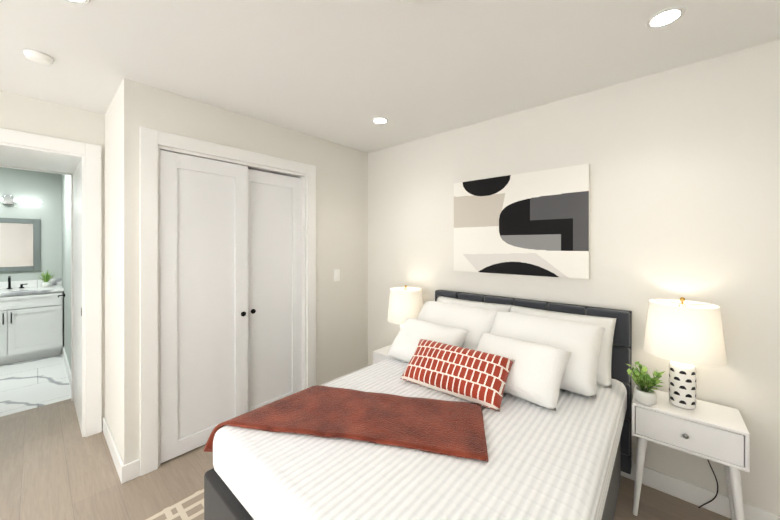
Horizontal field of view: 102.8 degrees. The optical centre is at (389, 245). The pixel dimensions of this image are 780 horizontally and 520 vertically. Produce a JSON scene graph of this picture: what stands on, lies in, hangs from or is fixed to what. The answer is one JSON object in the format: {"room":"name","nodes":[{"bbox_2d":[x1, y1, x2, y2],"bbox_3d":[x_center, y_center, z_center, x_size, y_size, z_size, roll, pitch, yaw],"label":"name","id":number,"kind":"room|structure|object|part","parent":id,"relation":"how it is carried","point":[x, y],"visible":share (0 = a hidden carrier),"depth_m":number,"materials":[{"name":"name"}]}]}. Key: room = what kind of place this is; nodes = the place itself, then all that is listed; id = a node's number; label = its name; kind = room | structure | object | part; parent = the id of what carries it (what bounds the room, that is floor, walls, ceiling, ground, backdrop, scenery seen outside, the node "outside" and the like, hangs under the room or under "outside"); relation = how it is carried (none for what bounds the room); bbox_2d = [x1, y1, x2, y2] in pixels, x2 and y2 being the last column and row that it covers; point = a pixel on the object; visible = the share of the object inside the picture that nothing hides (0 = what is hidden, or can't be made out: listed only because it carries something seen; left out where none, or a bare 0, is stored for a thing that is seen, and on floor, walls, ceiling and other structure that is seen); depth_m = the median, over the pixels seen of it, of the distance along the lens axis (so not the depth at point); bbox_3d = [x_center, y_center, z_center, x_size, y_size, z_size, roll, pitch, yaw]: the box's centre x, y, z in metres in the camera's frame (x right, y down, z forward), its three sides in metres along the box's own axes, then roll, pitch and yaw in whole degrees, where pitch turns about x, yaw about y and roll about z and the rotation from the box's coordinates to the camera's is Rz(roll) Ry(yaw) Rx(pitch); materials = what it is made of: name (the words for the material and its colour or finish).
{"room":"bedroom","nodes":[
{"label":"bedroom","id":0,"kind":"room"},
{"bbox_2d":[0,167,61,281],"bbox_3d":[-5.403,0.208,3.658,0.150,2.440,2.130,0,0,41],"label":"wall","id":1,"kind":"structure","parent":0,"point":[45,188],"depth_m":4.26,"materials":[{"name":"grey"}]},
{"bbox_2d":[0,218,40,271],"bbox_3d":[-5.005,-0.002,3.973,0.029,0.700,0.730,0,0,41],"label":"bathroom mirror","id":2,"kind":"object","parent":1,"relation":"attached to","point":[20,244],"visible":0.98,"depth_m":4.11,"materials":[{"name":"grey mirror"}]},
{"bbox_3d":[-5.012,-0.002,3.979,0.012,0.570,0.600,0,0,41],"label":"glass","id":3,"kind":"part","parent":2,"relation":"part of","materials":[{"name":"white"}]},
{"bbox_2d":[0,195,41,204],"bbox_3d":[-4.973,-0.582,3.964,0.089,0.110,0.720,0,0,41],"label":"sconce","id":4,"kind":"object","parent":1,"relation":"attached to","point":[8,199],"visible":1,"depth_m":4.02,"materials":[{"name":"white"}]},
{"bbox_2d":[0,278,61,288],"bbox_3d":[-4.940,0.514,4.046,0.020,0.092,0.929,0,0,41],"label":"backsplash","id":5,"kind":"structure","parent":1,"relation":"attached to","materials":[{"name":"stone"}]},
{"bbox_2d":[0,354,70,416],"bbox_3d":[-3.793,1.458,3.787,2.400,0.061,4.450,0,0,41],"label":"floor","id":6,"kind":"structure","parent":0,"point":[31,384],"depth_m":3.19,"materials":[{"name":"tile"}]},
{"bbox_2d":[0,270,63,364],"bbox_3d":[-4.725,0.877,3.857,0.593,1.103,0.929,0,0,41],"label":"bathroom vanity","id":7,"kind":"object","parent":6,"relation":"on","point":[31,319],"visible":1,"depth_m":3.85,"materials":[{"name":"painted wood"},{"name":"marble"},{"name":"metal"}]},
{"bbox_2d":[7,276,25,288],"bbox_3d":[-4.835,0.478,3.956,0.148,0.165,0.302,0,0,41],"label":"faucet","id":8,"kind":"object","parent":7,"relation":"on","point":[9,277],"depth_m":3.99,"materials":[{"name":"black metal"}]},
{"bbox_2d":[0,288,34,291],"bbox_3d":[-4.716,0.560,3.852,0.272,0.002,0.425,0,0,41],"label":"sink","id":9,"kind":"object","parent":7,"relation":"in","point":[20,289],"depth_m":3.92,"materials":[{"name":"white ceramic"}]},
{"bbox_2d":[38,270,54,286],"bbox_3d":[-4.610,0.442,4.173,0.212,0.234,0.222,0,0,41],"label":"plant","id":10,"kind":"object","parent":7,"relation":"on","point":[46,278],"depth_m":4.17,"materials":[{"name":"green plant"}]},
{"bbox_2d":[0,90,84,153],"bbox_3d":[-2.868,-0.840,2.338,0.900,0.340,0.760,0,0,41],"label":"wall","id":11,"kind":"structure","parent":0,"point":[22,113],"depth_m":2.16,"materials":[{"name":"white paint"}]},
{"bbox_2d":[62,174,70,369],"bbox_3d":[-3.089,0.207,4.585,2.400,2.440,2.320,0,0,41],"label":"wall","id":12,"kind":"structure","parent":0,"point":[66,232],"depth_m":3.72,"materials":[{"name":"white paint"}]},
{"bbox_2d":[62,344,70,387],"bbox_3d":[-3.804,1.376,3.661,2.249,0.105,0.015,0,0,41],"label":"baseboard","id":13,"kind":"structure","parent":12,"relation":"attached to","point":[67,367],"depth_m":3.43,"materials":[{"name":"white wood"}]},
{"bbox_2d":[85,110,104,430],"bbox_3d":[-1.850,0.209,3.495,0.900,2.440,2.320,0,0,41],"label":"wall","id":14,"kind":"structure","parent":0,"point":[94,128],"depth_m":2.40,"materials":[{"name":"white paint"}]},
{"bbox_2d":[0,142,84,436],"bbox_3d":[-2.868,0.380,2.339,0.900,2.100,0.760,0,0,41],"label":"trim","id":15,"kind":"structure","parent":14,"relation":"attached to","point":[32,158],"depth_m":2.41,"materials":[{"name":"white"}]},
{"bbox_2d":[0,128,101,436],"bbox_3d":[-2.522,0.336,2.035,0.020,2.190,0.940,0,0,41],"label":"door frame","id":16,"kind":"structure","parent":14,"relation":"attached to","point":[93,311],"depth_m":2.34,"materials":[{"name":"white wood"}]},
{"bbox_2d":[105,86,120,455],"bbox_3d":[-1.918,0.210,2.223,0.680,2.440,0.100,0,0,41],"label":"wall","id":17,"kind":"structure","parent":0,"point":[113,297],"depth_m":2.14,"materials":[{"name":"white paint"}]},
{"bbox_2d":[107,277,109,293],"bbox_3d":[-2.030,0.290,2.247,0.070,0.116,0.010,0,0,41],"label":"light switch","id":18,"kind":"object","parent":17,"relation":"attached to","point":[108,285],"visible":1,"depth_m":2.23,"materials":[{"name":"white plastic"}]},
{"bbox_2d":[103,417,131,483],"bbox_3d":[-1.893,1.378,2.139,0.800,0.105,0.035,0,0,41],"label":"baseboard","id":19,"kind":"structure","parent":17,"relation":"attached to","point":[124,472],"depth_m":1.98,"materials":[{"name":"white wood"}]},
{"bbox_2d":[120,78,367,464],"bbox_3d":[-0.970,0.210,2.694,0.120,2.440,2.060,0,0,41],"label":"wall","id":20,"kind":"structure","parent":0,"point":[342,246],"depth_m":2.70,"materials":[{"name":"white paint"}]},
{"bbox_2d":[160,150,247,463],"bbox_3d":[-1.316,0.400,2.246,0.035,2.036,0.567,0,0,41],"label":"closet door","id":21,"kind":"structure","parent":20,"relation":"in","point":[203,296],"depth_m":2.21,"materials":[{"name":"white wood"}]},
{"bbox_2d":[140,126,315,475],"bbox_3d":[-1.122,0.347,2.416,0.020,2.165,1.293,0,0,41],"label":"trim","id":22,"kind":"structure","parent":20,"relation":"attached to","point":[151,140],"depth_m":1.98,"materials":[{"name":"white wood"}]},
{"bbox_2d":[248,169,301,411],"bbox_3d":[-1.009,0.404,2.657,0.035,2.028,0.568,0,0,41],"label":"closet door","id":23,"kind":"structure","parent":20,"relation":"in","point":[275,285],"depth_m":2.67,"materials":[{"name":"white wood"}]},
{"bbox_2d":[334,269,339,280],"bbox_3d":[-0.527,0.299,3.098,0.010,0.116,0.070,0,0,41],"label":"light switch","id":24,"kind":"object","parent":20,"relation":"attached to","point":[336,274],"visible":1,"depth_m":3.10,"materials":[{"name":"white plastic"}]},
{"bbox_2d":[321,366,367,384],"bbox_3d":[-0.477,1.377,3.151,0.018,0.105,0.663,0,0,41],"label":"baseboard","id":25,"kind":"structure","parent":20,"relation":"attached to","point":[365,366],"depth_m":3.16,"materials":[{"name":"white"}]},
{"bbox_2d":[0,399,730,519],"bbox_3d":[-0.639,1.462,1.013,6.000,0.060,4.450,0,0,41],"label":"floor","id":26,"kind":"structure","parent":0,"point":[55,464],"depth_m":1.88,"materials":[{"name":"brown wood"}]},
{"bbox_2d":[144,488,203,519],"bbox_3d":[-0.351,1.426,0.826,2.420,0.012,2.950,0,0,41],"label":"rug","id":27,"kind":"object","parent":26,"relation":"on","point":[190,507],"visible":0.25,"depth_m":1.67,"materials":[{"name":"beige fabric"}]},
{"bbox_2d":[203,290,631,519],"bbox_3d":[0.323,0.909,1.629,1.370,1.020,1.918,0,0,41],"label":"bed","id":28,"kind":"object","parent":27,"relation":"on","point":[462,406],"visible":1,"depth_m":1.34,"materials":[{"name":"black"}]},
{"bbox_2d":[203,385,487,461],"bbox_3d":[-0.113,0.928,1.376,1.035,0.323,0.954,0,0,41],"label":"throw","id":29,"kind":"object","parent":28,"relation":"on","point":[318,423],"depth_m":1.32,"materials":[{"name":"red fabric"}]},
{"bbox_3d":[0.285,1.199,1.605,1.305,0.440,1.830,0,0,41],"label":"frame","id":30,"kind":"part","parent":28,"relation":"part of","materials":[{"name":"black"}]},
{"bbox_2d":[387,318,468,362],"bbox_3d":[0.244,0.663,2.091,0.500,0.177,0.320,0,42,41],"label":"pillow","id":31,"kind":"object","parent":28,"relation":"on","point":[403,348],"depth_m":2.06,"materials":[{"name":"white fabric"}]},
{"bbox_2d":[417,301,497,349],"bbox_3d":[0.447,0.616,2.261,0.640,0.219,0.420,0,44,41],"label":"pillow","id":32,"kind":"object","parent":28,"relation":"on","point":[478,321],"depth_m":2.17,"materials":[{"name":"white fabric"}]},
{"bbox_2d":[437,296,512,311],"bbox_3d":[0.581,0.609,2.398,0.640,0.410,0.158,0,-33,41],"label":"pillow","id":33,"kind":"object","parent":28,"relation":"on","point":[495,305],"depth_m":2.41,"materials":[{"name":"white fabric"}]},
{"bbox_2d":[476,333,570,410],"bbox_3d":[0.679,0.663,1.708,0.500,0.182,0.320,0,42,45],"label":"pillow","id":34,"kind":"object","parent":28,"relation":"on","point":[537,372],"depth_m":1.58,"materials":[{"name":"white fabric"}]},
{"bbox_3d":[0.928,0.874,2.317,1.370,0.952,0.085,0,0,41],"label":"headboard","id":35,"kind":"part","parent":28,"relation":"part of","materials":[{"name":"grey leather"}]},
{"bbox_2d":[490,311,604,397],"bbox_3d":[0.886,0.617,1.875,0.640,0.225,0.420,0,44,41],"label":"pillow","id":36,"kind":"object","parent":28,"relation":"on","point":[585,342],"depth_m":1.75,"materials":[{"name":"white fabric"}]},
{"bbox_2d":[510,305,616,388],"bbox_3d":[1.042,0.609,1.992,0.640,0.410,0.166,0,-33,41],"label":"pillow","id":37,"kind":"object","parent":28,"relation":"on","point":[609,322],"depth_m":1.88,"materials":[{"name":"white fabric"}]},
{"bbox_2d":[373,344,391,363],"bbox_3d":[0.115,1.195,2.800,0.430,0.472,0.369,0,0,41],"label":"nightstand","id":38,"kind":"object","parent":26,"relation":"on","point":[379,355],"visible":0.06,"depth_m":2.79,"materials":[{"name":"white wood"}]},
{"bbox_2d":[387,285,422,329],"bbox_3d":[0.144,0.660,2.833,0.336,0.596,0.336,0,0,41],"label":"lamp","id":39,"kind":"object","parent":38,"relation":"on","point":[405,302],"visible":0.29,"depth_m":2.70,"materials":[{"name":"white fabric"}]},
{"bbox_2d":[632,385,749,519],"bbox_3d":[1.534,1.137,1.625,0.417,0.591,0.299,0,0,41],"label":"nightstand","id":40,"kind":"object","parent":26,"relation":"on","point":[718,433],"visible":0.96,"depth_m":1.53,"materials":[{"name":"white wood"}]},
{"bbox_2d":[627,361,665,404],"bbox_3d":[1.366,0.740,1.670,0.178,0.199,0.175,0,0,41],"label":"plant","id":41,"kind":"object","parent":40,"relation":"on","point":[643,394],"visible":1,"depth_m":1.65,"materials":[{"name":"green plant"}]},
{"bbox_3d":[1.361,0.805,1.663,0.094,0.070,0.094,0,0,41],"label":"pot","id":42,"kind":"part","parent":41,"relation":"part of","materials":[{"name":"white ceramic"}]},
{"bbox_2d":[643,297,726,507],"bbox_3d":[1.541,0.850,1.643,0.320,1.156,0.339,0,0,41],"label":"lamp","id":43,"kind":"object","parent":40,"relation":"on","point":[683,336],"depth_m":1.56,"materials":[{"name":"white fabric"}]},
{"bbox_3d":[1.535,0.441,1.636,0.320,0.270,0.320,0,0,41],"label":"lamp shade","id":44,"kind":"part","parent":43,"relation":"part of","materials":[{"name":"white fabric"}]},
{"bbox_3d":[1.679,1.128,1.662,0.107,0.600,0.130,0,0,41],"label":"right lamp cord","id":45,"kind":"part","parent":43,"relation":"part of","materials":[{"name":"black plastic"}]},
{"bbox_2d":[0,0,779,152],"bbox_3d":[-1.540,-1.049,1.802,8.400,0.080,4.450,0,0,41],"label":"ceiling","id":46,"kind":"structure","parent":0,"point":[343,72],"depth_m":1.63,"materials":[{"name":"white paint"}]},
{"bbox_2d":[23,49,53,64],"bbox_3d":[-1.868,-0.994,1.657,0.110,0.030,0.110,0,0,41],"label":"smoke detector","id":47,"kind":"object","parent":46,"relation":"attached to","point":[38,57],"visible":1,"depth_m":1.63,"materials":[{"name":"white plastic"}]},
{"bbox_2d":[66,0,89,3],"bbox_3d":[-1.281,-1.006,1.234,0.134,0.004,0.134,0,0,41],"label":"recessed light","id":48,"kind":"object","parent":46,"relation":"in","point":[81,1],"visible":1,"depth_m":1.29,"materials":[{"name":"white paint"}]},
{"bbox_2d":[372,117,387,123],"bbox_3d":[-0.081,-1.007,2.522,0.134,0.004,0.134,0,0,41],"label":"recessed light","id":49,"kind":"object","parent":46,"relation":"in","point":[379,120],"visible":1,"depth_m":2.52,"materials":[{"name":"white paint"}]},
{"bbox_2d":[646,6,685,28],"bbox_3d":[1.218,-1.006,1.380,0.134,0.004,0.134,0,0,41],"label":"recessed light","id":50,"kind":"object","parent":46,"relation":"in","point":[665,17],"visible":1,"depth_m":1.38,"materials":[{"name":"white paint"}]},
{"bbox_2d":[368,40,779,514],"bbox_3d":[1.119,0.210,2.328,5.100,2.440,0.150,0,0,41],"label":"wall","id":51,"kind":"structure","parent":0,"point":[683,162],"depth_m":1.83,"materials":[{"name":"white paint"}]},
{"bbox_2d":[454,164,589,278],"bbox_3d":[0.931,-0.155,2.364,0.990,0.750,0.035,0,0,41],"label":"canvas art","id":52,"kind":"object","parent":51,"relation":"attached to","point":[536,223],"visible":1,"depth_m":2.28,"materials":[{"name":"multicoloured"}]},
{"bbox_2d":[621,462,779,519],"bbox_3d":[1.364,1.378,2.003,4.300,0.105,0.015,0,0,41],"label":"baseboard","id":53,"kind":"structure","parent":51,"relation":"attached to","point":[682,489],"depth_m":1.72,"materials":[{"name":"white wood"}]}
]}

